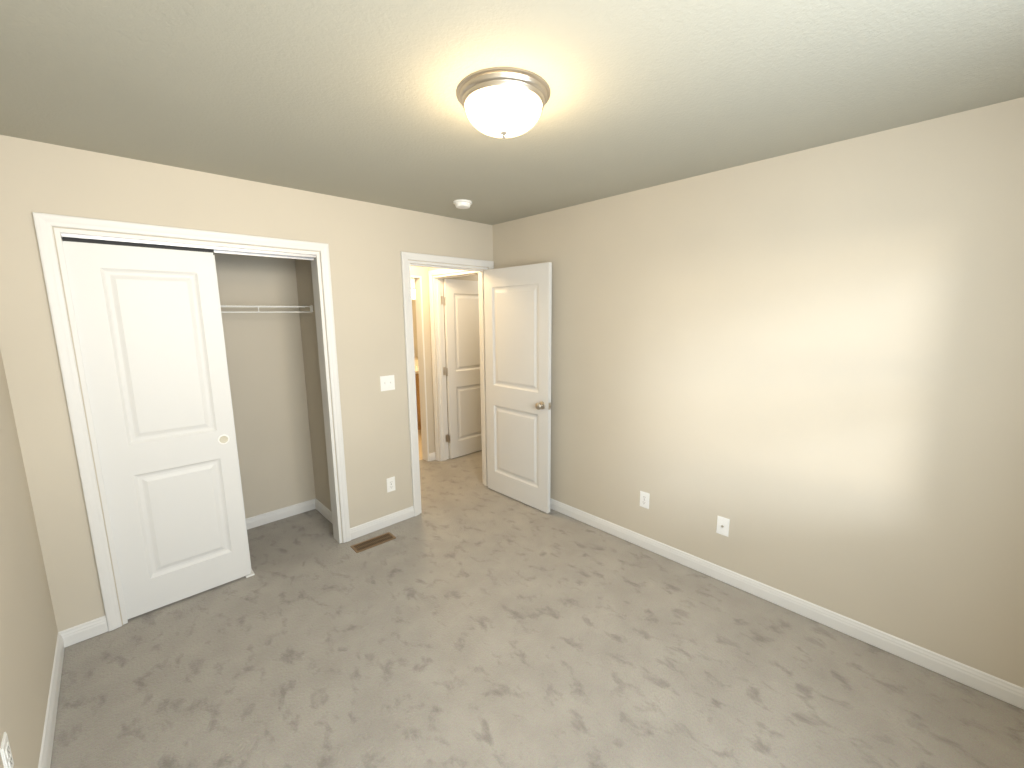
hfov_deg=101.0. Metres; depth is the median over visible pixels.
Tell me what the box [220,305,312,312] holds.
closet shelf
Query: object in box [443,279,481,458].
door
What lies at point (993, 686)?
baseboard
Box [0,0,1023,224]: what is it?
ceiling
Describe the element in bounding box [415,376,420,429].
vanity cabinet
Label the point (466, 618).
floor
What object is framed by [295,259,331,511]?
wall
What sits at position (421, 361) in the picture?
door frame
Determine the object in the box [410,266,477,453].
wall
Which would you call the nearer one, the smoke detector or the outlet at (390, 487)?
the smoke detector
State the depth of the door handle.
2.54 m
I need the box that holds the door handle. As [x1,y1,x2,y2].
[219,436,227,442]
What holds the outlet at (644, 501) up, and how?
attached to the wall at (802, 371)
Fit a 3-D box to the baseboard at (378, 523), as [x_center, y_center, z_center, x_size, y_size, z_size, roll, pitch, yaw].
[-1.012,1.088,3.322,0.537,0.088,0.013,-9,13,-43]
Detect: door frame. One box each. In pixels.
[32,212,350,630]
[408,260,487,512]
[411,275,428,460]
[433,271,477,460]
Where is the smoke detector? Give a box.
[453,199,471,208]
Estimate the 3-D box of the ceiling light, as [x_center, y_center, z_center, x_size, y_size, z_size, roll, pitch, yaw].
[-0.031,-0.977,1.541,0.341,0.152,0.341,-9,13,-43]
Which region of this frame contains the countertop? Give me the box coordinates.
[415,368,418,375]
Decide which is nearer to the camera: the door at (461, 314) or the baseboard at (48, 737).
the baseboard at (48, 737)
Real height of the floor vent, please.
0.004 m
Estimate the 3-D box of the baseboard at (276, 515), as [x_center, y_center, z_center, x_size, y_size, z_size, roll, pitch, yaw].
[-2.215,1.121,3.187,1.420,0.088,0.013,-9,13,-43]
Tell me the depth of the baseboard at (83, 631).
2.19 m
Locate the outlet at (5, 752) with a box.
[0,732,13,767]
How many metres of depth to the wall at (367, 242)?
2.26 m
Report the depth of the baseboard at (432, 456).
4.85 m
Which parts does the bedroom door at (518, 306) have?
knob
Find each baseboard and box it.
[38,632,64,767]
[59,615,107,646]
[246,498,315,529]
[315,499,332,523]
[350,506,413,539]
[429,452,435,460]
[550,498,1023,709]
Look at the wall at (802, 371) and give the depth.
2.13 m
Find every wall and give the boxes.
[0,135,492,631]
[0,350,57,767]
[214,253,315,517]
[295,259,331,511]
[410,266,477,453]
[411,278,417,359]
[428,97,1023,687]
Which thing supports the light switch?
attached to the wall at (367, 242)
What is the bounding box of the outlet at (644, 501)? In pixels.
[640,491,649,508]
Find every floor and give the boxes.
[50,450,1023,767]
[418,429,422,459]
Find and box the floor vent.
[351,532,395,552]
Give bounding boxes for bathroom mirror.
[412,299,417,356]
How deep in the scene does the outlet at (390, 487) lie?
3.33 m
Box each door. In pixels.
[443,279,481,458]
[484,262,551,512]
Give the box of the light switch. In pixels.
[380,375,394,390]
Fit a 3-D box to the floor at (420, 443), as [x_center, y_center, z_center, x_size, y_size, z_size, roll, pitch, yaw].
[-1.535,0.811,5.665,3.010,0.100,1.780,-9,13,-43]
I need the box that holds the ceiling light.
[456,67,550,138]
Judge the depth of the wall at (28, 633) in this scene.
1.63 m
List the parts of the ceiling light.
globe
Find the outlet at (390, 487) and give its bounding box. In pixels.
[386,476,395,492]
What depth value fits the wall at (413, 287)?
6.44 m
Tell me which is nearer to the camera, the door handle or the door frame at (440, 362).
the door handle

